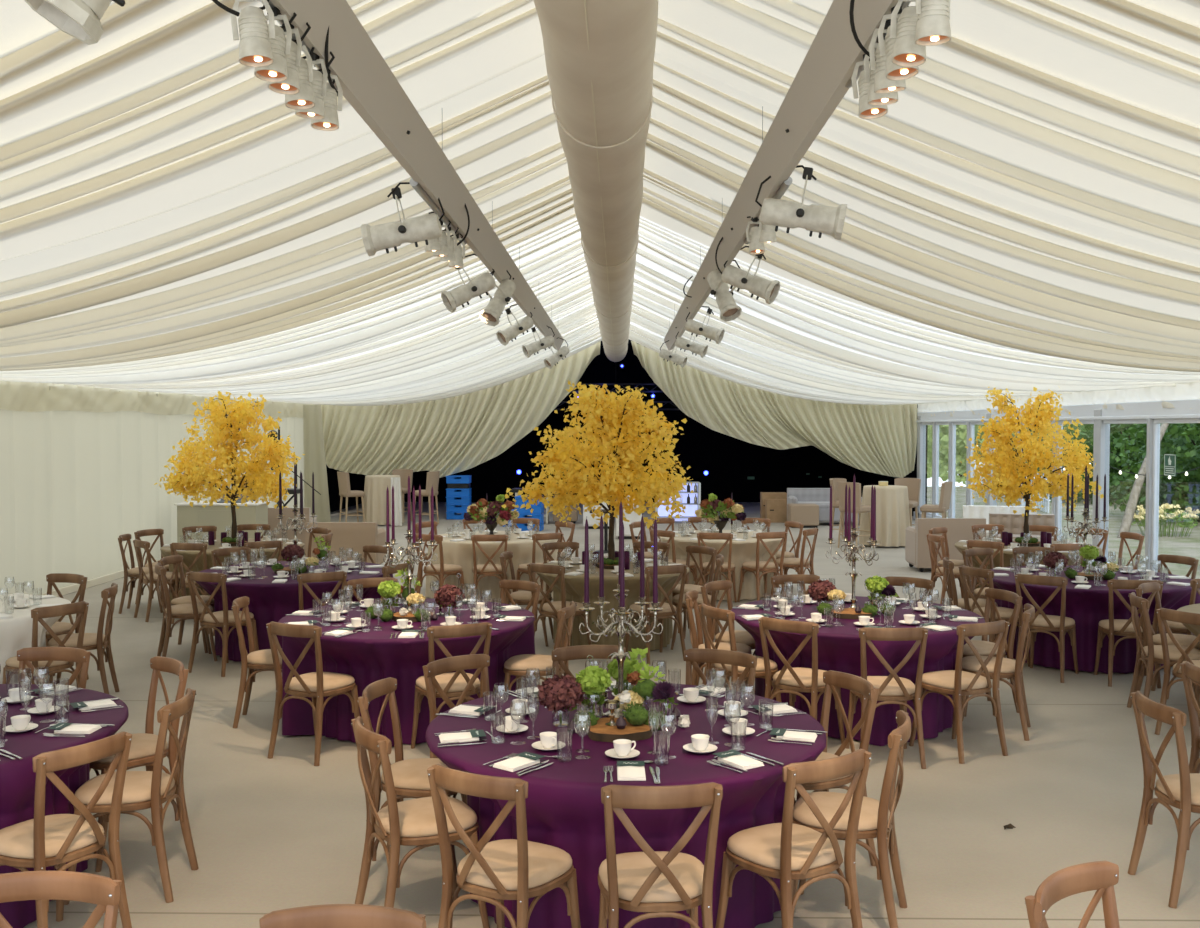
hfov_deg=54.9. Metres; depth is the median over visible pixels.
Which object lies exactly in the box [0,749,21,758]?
knife
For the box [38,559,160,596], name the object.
baseboard
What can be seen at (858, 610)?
fig
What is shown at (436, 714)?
knife
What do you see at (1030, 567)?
coffee cup
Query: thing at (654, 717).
moss ball
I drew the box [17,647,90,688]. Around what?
dining chair
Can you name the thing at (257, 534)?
pillar candle
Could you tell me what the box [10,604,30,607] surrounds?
saucer
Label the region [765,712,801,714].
fork
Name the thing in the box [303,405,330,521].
curtain
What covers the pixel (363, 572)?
folded napkin
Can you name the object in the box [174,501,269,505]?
countertop
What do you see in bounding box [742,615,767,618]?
folded napkin
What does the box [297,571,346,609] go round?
dining chair
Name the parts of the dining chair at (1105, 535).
rail, leg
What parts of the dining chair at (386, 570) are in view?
leg, rail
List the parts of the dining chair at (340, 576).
leg, rail, leg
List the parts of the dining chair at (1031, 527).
rail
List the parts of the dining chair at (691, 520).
rail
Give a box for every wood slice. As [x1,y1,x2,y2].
[221,541,247,545]
[274,567,306,573]
[392,610,433,621]
[586,718,652,741]
[597,563,618,568]
[830,608,872,618]
[1012,541,1039,546]
[1077,572,1105,579]
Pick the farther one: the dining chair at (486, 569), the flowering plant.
the flowering plant
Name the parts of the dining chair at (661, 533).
rail, leg, leg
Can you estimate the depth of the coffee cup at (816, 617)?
8.17 m
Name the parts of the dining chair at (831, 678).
leg, seat frame, rail, leg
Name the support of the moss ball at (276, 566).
on the wood slice at (294, 571)
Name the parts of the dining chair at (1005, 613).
leg, rail, leg, seat frame, leg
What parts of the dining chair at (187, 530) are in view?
rail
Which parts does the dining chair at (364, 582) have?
leg, rail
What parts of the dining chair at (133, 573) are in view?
leg, rail, leg, seat frame, leg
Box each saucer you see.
[1,695,32,703]
[2,723,37,732]
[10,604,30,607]
[27,706,60,714]
[273,576,288,578]
[324,617,344,621]
[346,624,366,628]
[392,625,412,629]
[440,622,460,625]
[470,615,489,619]
[496,724,527,733]
[505,707,535,714]
[532,741,565,750]
[605,749,639,758]
[677,695,705,703]
[683,743,716,753]
[717,709,747,717]
[722,726,754,735]
[775,612,794,616]
[798,600,816,603]
[806,619,826,622]
[854,622,874,626]
[898,620,919,624]
[912,607,931,611]
[920,614,940,618]
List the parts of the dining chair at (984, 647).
seat frame, leg, rail, leg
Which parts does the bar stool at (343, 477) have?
leg, backrest, leg, seat, leg, leg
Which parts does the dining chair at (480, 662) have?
leg, rail, leg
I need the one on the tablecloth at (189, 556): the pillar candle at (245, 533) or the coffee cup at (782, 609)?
the pillar candle at (245, 533)
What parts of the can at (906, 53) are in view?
bulb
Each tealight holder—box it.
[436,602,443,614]
[595,692,607,715]
[604,700,619,725]
[870,600,879,614]
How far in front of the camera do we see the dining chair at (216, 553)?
11.98 m
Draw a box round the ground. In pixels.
[927,486,1199,578]
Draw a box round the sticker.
[1164,454,1175,475]
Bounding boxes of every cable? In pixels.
[212,0,239,15]
[325,27,337,95]
[457,204,469,245]
[683,276,692,297]
[715,237,722,273]
[849,0,875,60]
[974,442,1199,475]
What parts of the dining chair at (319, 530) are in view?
leg, rail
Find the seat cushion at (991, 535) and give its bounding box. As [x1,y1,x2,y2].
[990,534,1053,540]
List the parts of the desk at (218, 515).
panel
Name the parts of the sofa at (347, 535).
armrest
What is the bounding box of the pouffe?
[787,503,818,527]
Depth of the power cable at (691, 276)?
11.19 m
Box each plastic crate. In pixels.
[446,475,470,483]
[446,488,471,495]
[446,496,470,503]
[446,503,471,511]
[446,512,466,519]
[514,495,542,504]
[515,504,543,513]
[515,521,543,530]
[518,513,543,521]
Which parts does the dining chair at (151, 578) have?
leg, rail, leg, seat frame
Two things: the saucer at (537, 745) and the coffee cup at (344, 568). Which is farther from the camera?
the coffee cup at (344, 568)
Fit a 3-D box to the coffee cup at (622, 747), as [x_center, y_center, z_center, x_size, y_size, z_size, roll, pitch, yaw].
[0.102,1.196,4.859,0.095,0.056,0.080,0,2,5]
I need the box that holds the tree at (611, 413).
[502,380,693,559]
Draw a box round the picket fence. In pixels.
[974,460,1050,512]
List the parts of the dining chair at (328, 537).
rail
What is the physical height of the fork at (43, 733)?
0.007 m
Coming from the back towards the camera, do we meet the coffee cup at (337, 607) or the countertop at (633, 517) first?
the countertop at (633, 517)
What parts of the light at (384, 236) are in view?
knob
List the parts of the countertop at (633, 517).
panel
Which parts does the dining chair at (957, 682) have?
leg, leg, seat frame, leg, rail, leg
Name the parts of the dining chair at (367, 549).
leg, rail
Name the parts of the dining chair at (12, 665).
leg, leg, seat frame, rail, leg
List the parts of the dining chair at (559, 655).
leg, rail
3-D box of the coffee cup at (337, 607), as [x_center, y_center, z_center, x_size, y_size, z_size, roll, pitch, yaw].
[-1.941,1.077,8.577,0.080,0.056,0.095,-2,2,-42]
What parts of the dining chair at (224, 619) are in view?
leg, rail, leg, seat frame, leg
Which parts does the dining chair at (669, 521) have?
rail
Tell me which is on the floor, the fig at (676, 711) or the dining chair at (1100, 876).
the dining chair at (1100, 876)
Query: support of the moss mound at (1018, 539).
on the wood slice at (1038, 543)
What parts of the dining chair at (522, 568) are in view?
seat frame, leg, rail, leg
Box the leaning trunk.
[1117,423,1169,537]
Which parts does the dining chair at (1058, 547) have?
rail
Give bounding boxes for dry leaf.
[1004,823,1015,828]
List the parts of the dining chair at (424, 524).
leg, rail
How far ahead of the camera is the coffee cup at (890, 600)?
8.98 m
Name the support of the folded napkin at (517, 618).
on the tablecloth at (372, 656)
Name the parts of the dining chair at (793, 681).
leg, rail, leg, seat frame, leg, leg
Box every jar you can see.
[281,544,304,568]
[304,557,318,572]
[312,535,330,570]
[377,580,400,612]
[394,568,420,599]
[406,593,425,613]
[434,584,464,616]
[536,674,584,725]
[552,711,568,725]
[576,665,612,717]
[607,656,641,694]
[613,690,643,716]
[626,648,665,711]
[652,681,677,724]
[808,580,836,601]
[827,589,845,609]
[865,575,888,610]
[877,584,897,601]
[1043,552,1068,576]
[1079,545,1098,574]
[1094,555,1106,572]
[1102,562,1118,578]
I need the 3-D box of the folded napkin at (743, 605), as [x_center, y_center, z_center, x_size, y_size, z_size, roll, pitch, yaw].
[1.159,1.096,8.891,0.169,0.018,0.112,1,2,28]
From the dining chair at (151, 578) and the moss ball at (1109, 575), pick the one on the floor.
the dining chair at (151, 578)
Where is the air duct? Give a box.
[534,0,657,361]
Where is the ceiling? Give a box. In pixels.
[0,0,1199,405]
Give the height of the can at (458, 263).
0.238 m
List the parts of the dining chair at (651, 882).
leg, leg, seat frame, rail, leg, leg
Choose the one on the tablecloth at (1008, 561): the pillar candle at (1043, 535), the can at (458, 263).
the pillar candle at (1043, 535)
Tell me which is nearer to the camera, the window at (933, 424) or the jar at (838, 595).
the jar at (838, 595)
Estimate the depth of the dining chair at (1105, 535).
14.19 m
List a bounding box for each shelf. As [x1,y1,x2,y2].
[658,516,696,517]
[675,503,698,504]
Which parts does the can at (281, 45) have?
bulb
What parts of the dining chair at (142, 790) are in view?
leg, leg, seat frame, leg, rail, leg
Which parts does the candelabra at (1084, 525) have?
arm, arm, stem, arm, arm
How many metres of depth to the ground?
24.24 m
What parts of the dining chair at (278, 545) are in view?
rail, leg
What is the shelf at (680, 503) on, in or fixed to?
attached to the bar at (690, 509)
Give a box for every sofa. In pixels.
[268,508,316,551]
[305,522,385,564]
[787,488,861,524]
[905,518,985,571]
[989,513,1054,540]
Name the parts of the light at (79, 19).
shutter handle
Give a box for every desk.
[174,501,269,542]
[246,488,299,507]
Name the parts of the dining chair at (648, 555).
leg, rail, leg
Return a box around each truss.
[554,401,679,409]
[570,383,663,392]
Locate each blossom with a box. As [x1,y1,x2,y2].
[399,607,408,615]
[618,690,630,703]
[678,714,689,726]
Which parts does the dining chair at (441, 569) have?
leg, rail, leg, seat frame, leg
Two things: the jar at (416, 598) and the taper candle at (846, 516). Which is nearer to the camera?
the jar at (416, 598)
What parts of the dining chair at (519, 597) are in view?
leg, rail, leg, seat frame, leg, leg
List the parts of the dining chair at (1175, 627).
seat frame, leg, rail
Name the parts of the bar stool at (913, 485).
backrest, leg, seat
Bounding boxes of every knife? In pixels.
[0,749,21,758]
[0,753,15,759]
[74,723,114,725]
[436,714,477,717]
[437,742,486,747]
[438,740,483,744]
[440,713,478,715]
[500,691,525,698]
[516,760,548,773]
[518,762,553,775]
[649,766,656,783]
[656,766,659,783]
[741,754,774,765]
[746,752,783,764]
[787,729,826,732]
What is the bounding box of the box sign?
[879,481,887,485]
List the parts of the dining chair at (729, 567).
leg, rail, seat frame, leg, leg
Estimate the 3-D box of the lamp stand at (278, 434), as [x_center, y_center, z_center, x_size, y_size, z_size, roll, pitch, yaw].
[-6.274,0.340,22.614,0.796,2.137,0.735,0,2,1]
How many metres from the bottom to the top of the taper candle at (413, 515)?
0.432 m
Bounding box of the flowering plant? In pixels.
[1131,503,1199,536]
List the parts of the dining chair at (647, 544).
rail, leg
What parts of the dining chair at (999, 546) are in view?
leg, rail, leg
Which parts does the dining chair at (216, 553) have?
leg, rail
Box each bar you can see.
[261,0,337,89]
[409,178,466,244]
[655,482,700,522]
[744,177,791,243]
[845,2,910,87]
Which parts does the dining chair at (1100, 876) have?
leg, leg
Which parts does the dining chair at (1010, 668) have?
leg, seat frame, leg, leg, rail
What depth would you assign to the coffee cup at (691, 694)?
5.80 m
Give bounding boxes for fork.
[43,733,84,735]
[43,734,85,736]
[79,705,120,710]
[81,707,121,711]
[434,728,475,733]
[482,753,515,764]
[603,766,607,781]
[608,766,612,781]
[706,760,742,772]
[712,759,747,771]
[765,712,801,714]
[768,739,811,744]
[770,713,805,715]
[771,737,814,742]
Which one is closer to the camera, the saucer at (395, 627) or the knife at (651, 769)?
the knife at (651, 769)
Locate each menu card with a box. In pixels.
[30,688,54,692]
[48,723,71,728]
[69,701,86,707]
[338,627,355,629]
[401,630,418,631]
[469,729,485,736]
[474,706,494,711]
[516,751,544,759]
[617,761,644,765]
[699,689,711,693]
[713,750,741,756]
[751,705,770,710]
[770,728,786,735]
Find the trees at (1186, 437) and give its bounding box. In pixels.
[1109,423,1199,525]
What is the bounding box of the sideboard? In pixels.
[553,492,577,523]
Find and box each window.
[921,422,935,517]
[935,422,951,517]
[951,421,969,517]
[970,422,984,504]
[1020,420,1056,525]
[1056,420,1093,540]
[1103,419,1153,569]
[1151,419,1199,571]
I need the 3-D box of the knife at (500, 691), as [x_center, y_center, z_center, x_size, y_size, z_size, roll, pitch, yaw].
[-0.448,1.193,5.966,0.016,0.006,0.218,-1,2,-39]
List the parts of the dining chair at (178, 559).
rail, leg, leg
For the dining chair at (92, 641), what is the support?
on the floor
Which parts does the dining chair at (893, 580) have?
rail, leg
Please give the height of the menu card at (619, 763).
0.003 m
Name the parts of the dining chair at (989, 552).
leg, rail, seat frame, leg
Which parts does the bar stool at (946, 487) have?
seat, backrest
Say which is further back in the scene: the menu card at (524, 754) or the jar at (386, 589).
the jar at (386, 589)
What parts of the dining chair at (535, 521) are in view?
rail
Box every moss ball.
[271,562,283,570]
[294,562,306,573]
[365,604,379,618]
[377,606,393,621]
[413,606,429,621]
[572,708,599,731]
[622,701,647,725]
[643,707,667,730]
[816,600,832,614]
[861,602,877,615]
[879,601,895,615]
[1064,567,1077,578]
[1102,568,1115,579]
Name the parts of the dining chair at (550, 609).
leg, rail, seat frame, leg, leg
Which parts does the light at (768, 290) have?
knob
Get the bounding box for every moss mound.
[222,537,244,542]
[604,557,618,564]
[1015,537,1037,542]
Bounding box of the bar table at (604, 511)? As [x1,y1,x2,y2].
[590,509,608,552]
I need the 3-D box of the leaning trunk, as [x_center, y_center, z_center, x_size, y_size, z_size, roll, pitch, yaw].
[11.732,-0.153,24.423,3.166,3.447,0.228,-2,2,-41]
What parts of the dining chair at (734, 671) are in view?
leg, rail, leg, seat frame, leg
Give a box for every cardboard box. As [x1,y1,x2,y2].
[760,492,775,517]
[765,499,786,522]
[775,492,786,499]
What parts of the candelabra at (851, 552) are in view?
arm, arm, arm, stem, arm, arm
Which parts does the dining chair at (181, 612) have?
rail, leg, leg, seat frame, leg, leg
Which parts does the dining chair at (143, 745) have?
leg, seat frame, leg, rail, leg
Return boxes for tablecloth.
[0,594,70,683]
[0,684,128,927]
[160,539,304,600]
[196,560,392,660]
[278,598,536,745]
[362,475,403,524]
[425,531,560,602]
[425,682,826,927]
[536,559,689,652]
[660,530,782,600]
[731,596,984,745]
[859,485,909,546]
[954,539,1103,588]
[984,565,1199,673]
[1177,603,1199,636]
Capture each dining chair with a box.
[0,731,131,927]
[0,871,121,927]
[2,601,88,687]
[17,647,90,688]
[46,573,88,679]
[46,583,118,694]
[64,688,198,904]
[89,656,188,853]
[118,534,166,613]
[133,539,181,621]
[134,529,168,603]
[155,563,216,661]
[158,555,213,652]
[170,543,206,623]
[182,526,216,541]
[186,571,258,676]
[211,547,250,635]
[231,596,281,727]
[237,524,270,538]
[244,540,282,561]
[259,904,425,927]
[266,621,359,765]
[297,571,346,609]
[298,527,330,560]
[318,532,332,559]
[346,577,397,600]
[351,716,489,927]
[358,677,466,885]
[363,545,394,565]
[381,563,414,599]
[411,622,491,757]
[415,521,436,590]
[416,533,465,597]
[423,654,489,757]
[427,764,580,927]
[463,519,487,531]
[471,534,507,603]
[499,551,552,646]
[499,580,540,686]
[503,601,576,691]
[511,518,539,531]
[516,532,563,590]
[527,563,591,647]
[542,542,578,620]
[552,645,625,680]
[555,521,574,560]
[598,782,722,927]
[625,564,686,664]
[629,521,662,560]
[633,541,669,561]
[649,518,674,551]
[649,529,697,600]
[671,554,723,649]
[672,546,716,638]
[684,649,756,693]
[685,590,751,692]
[688,517,717,529]
[697,532,736,601]
[698,603,780,701]
[701,580,754,691]
[715,749,870,927]
[737,531,787,601]
[741,518,770,531]
[758,617,844,743]
[770,528,818,597]
[771,574,819,596]
[776,521,803,590]
[792,710,910,927]
[794,670,878,865]
[846,627,927,768]
[885,576,933,601]
[909,620,1009,763]
[926,533,975,603]
[929,527,968,592]
[943,557,997,638]
[959,565,1029,666]
[961,603,1034,740]
[962,548,993,598]
[963,588,1022,716]
[966,540,1003,593]
[971,524,1003,539]
[1012,547,1054,565]
[1015,574,1077,682]
[1022,525,1057,540]
[1025,860,1119,927]
[1050,543,1086,565]
[1075,528,1108,556]
[1094,579,1162,687]
[1118,532,1144,569]
[1127,592,1199,716]
[1128,691,1199,908]
[1135,582,1199,694]
[1144,579,1199,675]
[1155,608,1199,734]
[1157,554,1198,578]
[1178,662,1199,820]
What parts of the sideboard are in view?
panel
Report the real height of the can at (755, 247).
0.234 m
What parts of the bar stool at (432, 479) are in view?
seat, leg, backrest, leg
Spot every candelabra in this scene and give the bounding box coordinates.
[276,505,317,566]
[383,529,437,610]
[578,584,662,717]
[825,528,879,607]
[1064,508,1108,572]
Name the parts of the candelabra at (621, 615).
arm, arm, stem, arm, arm, arm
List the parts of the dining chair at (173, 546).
leg, rail, leg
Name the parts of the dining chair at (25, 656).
leg, rail, leg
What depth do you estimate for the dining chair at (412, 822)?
4.84 m
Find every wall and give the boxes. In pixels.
[0,386,303,594]
[326,465,365,512]
[868,407,927,515]
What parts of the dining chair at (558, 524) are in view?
rail, leg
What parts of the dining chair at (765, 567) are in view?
leg, leg, seat frame, leg, rail, leg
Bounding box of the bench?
[963,505,1036,536]
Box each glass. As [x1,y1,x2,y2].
[19,680,32,722]
[38,681,55,721]
[493,684,508,722]
[510,700,525,743]
[528,692,538,736]
[574,713,590,756]
[575,704,588,750]
[648,706,659,751]
[659,714,676,756]
[711,668,725,705]
[724,702,740,744]
[739,684,754,724]
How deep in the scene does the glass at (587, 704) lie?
4.94 m
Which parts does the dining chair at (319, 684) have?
leg, rail, leg, leg, seat frame, leg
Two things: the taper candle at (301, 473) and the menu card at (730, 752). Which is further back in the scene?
the taper candle at (301, 473)
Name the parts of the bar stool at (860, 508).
leg, backrest, seat, leg, leg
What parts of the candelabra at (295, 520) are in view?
arm, arm, stem, arm, arm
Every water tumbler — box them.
[0,717,5,747]
[53,694,68,723]
[54,678,68,705]
[361,612,370,631]
[483,693,496,720]
[490,714,505,742]
[557,730,572,761]
[654,735,669,764]
[668,671,680,694]
[730,718,745,749]
[759,699,773,728]
[824,609,833,626]
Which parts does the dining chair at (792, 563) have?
seat frame, leg, rail, leg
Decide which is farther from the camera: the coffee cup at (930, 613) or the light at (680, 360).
the light at (680, 360)
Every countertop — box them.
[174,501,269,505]
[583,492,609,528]
[616,495,641,538]
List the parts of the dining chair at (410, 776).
leg, rail, leg, seat frame, leg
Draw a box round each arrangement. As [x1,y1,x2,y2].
[464,494,518,534]
[695,493,746,532]
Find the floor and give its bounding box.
[24,502,1199,927]
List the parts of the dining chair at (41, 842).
leg, seat frame, leg, rail, leg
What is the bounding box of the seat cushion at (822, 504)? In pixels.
[798,501,829,507]
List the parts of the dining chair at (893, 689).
leg, leg, seat frame, rail, leg, leg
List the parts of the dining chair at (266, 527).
rail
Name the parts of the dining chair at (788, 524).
leg, rail, leg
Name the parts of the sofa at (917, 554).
armrest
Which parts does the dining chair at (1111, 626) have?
leg, leg, seat frame, rail, leg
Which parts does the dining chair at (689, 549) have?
leg, leg, rail, leg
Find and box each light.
[24,0,125,44]
[361,182,444,256]
[441,254,495,312]
[479,270,515,325]
[496,304,533,345]
[522,326,554,357]
[544,337,569,368]
[659,340,687,367]
[675,331,707,357]
[685,306,724,343]
[707,260,741,321]
[721,246,780,303]
[755,165,846,239]
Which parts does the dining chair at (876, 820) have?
leg, leg, seat frame, leg, leg, rail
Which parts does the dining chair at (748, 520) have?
rail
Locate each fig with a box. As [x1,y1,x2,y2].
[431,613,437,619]
[567,720,577,732]
[615,715,626,728]
[670,706,680,718]
[855,605,861,612]
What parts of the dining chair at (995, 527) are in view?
leg, rail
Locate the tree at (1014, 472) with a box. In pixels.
[960,387,1103,538]
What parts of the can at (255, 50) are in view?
bulb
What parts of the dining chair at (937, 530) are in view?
leg, rail, leg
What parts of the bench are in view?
backrest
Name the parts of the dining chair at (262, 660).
leg, rail, leg, seat frame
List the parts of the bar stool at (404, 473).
backrest, leg, seat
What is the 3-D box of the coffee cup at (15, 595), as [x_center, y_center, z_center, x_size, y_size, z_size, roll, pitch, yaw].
[-4.626,1.057,9.190,0.080,0.056,0.095,-1,2,-18]
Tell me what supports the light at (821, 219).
hanging from the beam at (818, 87)
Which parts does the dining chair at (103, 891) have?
rail, leg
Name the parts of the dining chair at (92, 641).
leg, seat frame, leg, rail, leg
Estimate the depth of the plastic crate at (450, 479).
26.73 m
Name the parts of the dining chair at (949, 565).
rail, leg, leg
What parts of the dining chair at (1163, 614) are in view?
leg, rail, seat frame, leg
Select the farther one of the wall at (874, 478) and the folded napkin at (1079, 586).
the wall at (874, 478)
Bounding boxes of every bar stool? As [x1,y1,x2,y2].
[337,472,364,521]
[392,469,412,521]
[415,471,439,523]
[830,478,861,539]
[837,482,870,547]
[894,478,920,526]
[920,481,952,517]
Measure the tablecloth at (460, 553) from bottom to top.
0.750 m
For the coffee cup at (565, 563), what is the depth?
11.36 m
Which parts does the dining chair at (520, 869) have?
leg, rail, leg, seat frame, leg, leg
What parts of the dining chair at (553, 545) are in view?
leg, rail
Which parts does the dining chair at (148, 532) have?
leg, rail, leg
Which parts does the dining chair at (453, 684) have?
leg, leg, seat frame, rail, leg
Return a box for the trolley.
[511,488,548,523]
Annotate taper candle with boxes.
[279,474,281,513]
[280,471,281,507]
[294,465,296,504]
[300,472,300,511]
[301,473,302,513]
[312,473,314,512]
[386,486,389,541]
[392,486,394,538]
[408,476,410,529]
[412,488,415,542]
[419,486,421,537]
[431,486,433,539]
[584,518,588,602]
[599,515,603,596]
[618,502,622,584]
[620,518,624,606]
[640,514,644,596]
[653,516,657,602]
[829,486,831,537]
[844,483,847,536]
[847,485,850,540]
[852,473,855,527]
[870,483,873,537]
[873,486,875,539]
[1066,474,1068,515]
[1071,474,1073,516]
[1084,466,1086,507]
[1087,474,1088,515]
[1095,473,1097,517]
[1103,474,1105,516]
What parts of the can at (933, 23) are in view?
bulb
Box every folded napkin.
[0,614,12,618]
[29,595,55,599]
[35,685,75,694]
[37,604,62,607]
[54,724,101,733]
[78,699,116,708]
[210,567,229,569]
[226,577,240,581]
[251,561,268,564]
[272,579,287,582]
[288,621,312,625]
[292,610,318,614]
[324,629,352,635]
[338,601,359,605]
[359,571,379,573]
[365,565,383,567]
[398,632,417,637]
[439,732,478,742]
[449,705,484,714]
[450,539,465,541]
[461,599,477,603]
[493,756,539,771]
[495,605,520,609]
[500,616,525,620]
[515,687,538,696]
[565,572,583,575]
[617,573,633,576]
[617,766,645,780]
[699,686,724,696]
[718,754,764,769]
[738,604,762,608]
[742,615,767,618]
[761,704,797,713]
[770,597,793,600]
[776,731,817,741]
[896,598,908,602]
[923,625,951,630]
[934,606,960,609]
[952,616,977,620]
[993,567,1013,570]
[994,573,1008,575]
[1035,564,1046,567]
[1075,584,1090,588]
[1132,569,1151,572]
[1165,576,1188,578]
[1166,582,1189,585]
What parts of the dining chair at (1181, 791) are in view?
leg, rail, seat frame, leg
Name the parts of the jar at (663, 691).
stem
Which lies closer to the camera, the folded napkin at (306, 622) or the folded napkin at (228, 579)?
the folded napkin at (306, 622)
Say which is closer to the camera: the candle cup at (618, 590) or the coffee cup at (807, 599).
the candle cup at (618, 590)
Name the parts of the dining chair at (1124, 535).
leg, rail, leg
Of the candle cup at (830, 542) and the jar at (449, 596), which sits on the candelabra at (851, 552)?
the candle cup at (830, 542)
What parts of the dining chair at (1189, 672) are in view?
rail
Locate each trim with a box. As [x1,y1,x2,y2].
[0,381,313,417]
[913,511,936,518]
[916,414,1199,422]
[917,382,1199,416]
[917,399,1199,419]
[917,416,925,517]
[985,413,996,505]
[1092,409,1109,561]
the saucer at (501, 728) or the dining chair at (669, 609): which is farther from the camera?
the dining chair at (669, 609)
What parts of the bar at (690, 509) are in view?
panel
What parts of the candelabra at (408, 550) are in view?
arm, arm, stem, arm, arm, arm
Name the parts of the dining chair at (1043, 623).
leg, leg, rail, seat frame, leg, leg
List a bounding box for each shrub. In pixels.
[927,425,1038,484]
[1014,427,1093,484]
[1026,424,1198,503]
[1063,424,1195,489]
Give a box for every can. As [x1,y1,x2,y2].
[230,0,274,66]
[254,7,296,81]
[268,22,310,94]
[285,39,315,109]
[295,51,334,118]
[311,65,342,130]
[425,212,441,251]
[433,220,450,256]
[440,227,458,260]
[448,233,464,267]
[746,216,764,253]
[759,216,776,242]
[851,54,887,118]
[864,36,898,105]
[869,19,905,92]
[877,6,918,80]
[890,0,925,66]
[914,0,951,45]
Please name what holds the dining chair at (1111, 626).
on the floor
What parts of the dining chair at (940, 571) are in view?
leg, rail, leg, seat frame, leg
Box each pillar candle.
[208,531,213,544]
[221,532,226,541]
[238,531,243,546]
[244,532,247,540]
[255,532,260,541]
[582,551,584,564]
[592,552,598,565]
[624,551,629,569]
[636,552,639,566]
[1002,532,1007,545]
[1008,533,1012,544]
[1040,531,1046,546]
[1047,533,1051,543]
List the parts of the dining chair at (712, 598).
leg, seat frame, leg, rail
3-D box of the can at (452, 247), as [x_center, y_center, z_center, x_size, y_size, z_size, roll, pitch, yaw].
[-0.930,-1.368,7.110,0.115,0.245,0.096,2,3,43]
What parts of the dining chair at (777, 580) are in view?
leg, rail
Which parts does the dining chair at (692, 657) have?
leg, rail, leg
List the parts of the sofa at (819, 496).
armrest, backrest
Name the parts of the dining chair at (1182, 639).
leg, rail, leg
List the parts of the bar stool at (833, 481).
leg, backrest, leg, seat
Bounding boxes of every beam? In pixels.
[270,0,563,349]
[664,0,897,350]
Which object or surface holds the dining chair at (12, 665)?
on the floor
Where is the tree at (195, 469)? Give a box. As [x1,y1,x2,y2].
[154,391,304,538]
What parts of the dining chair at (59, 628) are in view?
leg, seat frame, rail, leg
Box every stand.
[268,427,286,507]
[289,458,320,501]
[585,655,595,712]
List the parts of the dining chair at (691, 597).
rail, leg, leg, leg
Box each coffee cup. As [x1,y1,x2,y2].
[8,688,25,700]
[11,715,30,729]
[13,593,23,599]
[15,599,25,606]
[35,698,52,711]
[222,543,230,547]
[230,566,238,571]
[239,562,249,567]
[243,570,251,575]
[264,536,270,540]
[267,559,276,564]
[277,571,288,576]
[314,569,325,572]
[329,612,340,620]
[331,558,340,563]
[333,604,343,611]
[340,566,348,571]
[347,562,355,567]
[351,618,365,626]
[360,599,373,606]
[397,619,411,628]
[445,616,455,624]
[475,602,484,609]
[475,609,485,617]
[503,716,520,730]
[512,699,528,712]
[540,732,557,747]
[562,561,569,566]
[572,557,579,562]
[613,739,635,755]
[683,688,698,700]
[691,734,709,750]
[724,701,740,714]
[730,718,747,733]
[778,599,787,606]
[780,606,790,614]
[799,595,811,602]
[810,613,821,621]
[844,593,851,600]
[859,616,873,624]
[885,596,895,603]
[904,614,914,623]
[917,602,927,609]
[925,609,935,617]
[1010,543,1019,547]
[1020,568,1028,573]
[1026,564,1034,569]
[1075,576,1086,582]
[1122,566,1132,572]
[1143,575,1152,579]
[1146,571,1154,576]
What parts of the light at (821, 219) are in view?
knob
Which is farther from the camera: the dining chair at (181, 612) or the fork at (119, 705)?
the dining chair at (181, 612)
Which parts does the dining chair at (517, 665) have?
leg, seat frame, leg, rail, leg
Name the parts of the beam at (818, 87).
hanger rod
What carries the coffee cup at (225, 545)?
on the saucer
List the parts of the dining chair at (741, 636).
leg, rail, leg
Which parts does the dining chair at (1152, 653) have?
leg, rail, leg, seat frame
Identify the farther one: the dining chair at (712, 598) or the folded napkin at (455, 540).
the folded napkin at (455, 540)
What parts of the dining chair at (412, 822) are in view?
leg, rail, leg, seat frame, leg, leg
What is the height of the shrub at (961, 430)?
4.800 m
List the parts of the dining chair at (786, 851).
leg, seat frame, leg, leg, rail, leg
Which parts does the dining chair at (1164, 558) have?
leg, rail, leg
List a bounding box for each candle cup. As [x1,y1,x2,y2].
[383,542,392,549]
[390,539,397,547]
[404,529,411,534]
[409,542,418,550]
[417,538,424,546]
[427,540,437,548]
[578,602,594,615]
[594,596,609,609]
[613,584,628,592]
[614,606,629,619]
[634,596,649,609]
[647,602,662,615]
[826,538,835,546]
[844,540,853,548]
[851,528,858,533]
[869,540,879,548]
[1067,517,1075,523]
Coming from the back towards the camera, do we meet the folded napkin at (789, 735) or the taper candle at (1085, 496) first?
the taper candle at (1085, 496)
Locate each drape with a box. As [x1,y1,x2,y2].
[321,341,600,477]
[391,477,401,525]
[631,341,916,477]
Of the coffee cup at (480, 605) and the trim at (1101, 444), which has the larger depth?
the trim at (1101, 444)
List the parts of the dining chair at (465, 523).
rail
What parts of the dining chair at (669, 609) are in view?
leg, leg, seat frame, leg, rail, leg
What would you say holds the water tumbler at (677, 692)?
on the tablecloth at (565, 808)
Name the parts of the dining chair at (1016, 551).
leg, rail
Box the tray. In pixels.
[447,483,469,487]
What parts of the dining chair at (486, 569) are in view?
leg, seat frame, rail, leg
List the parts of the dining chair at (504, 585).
leg, rail, leg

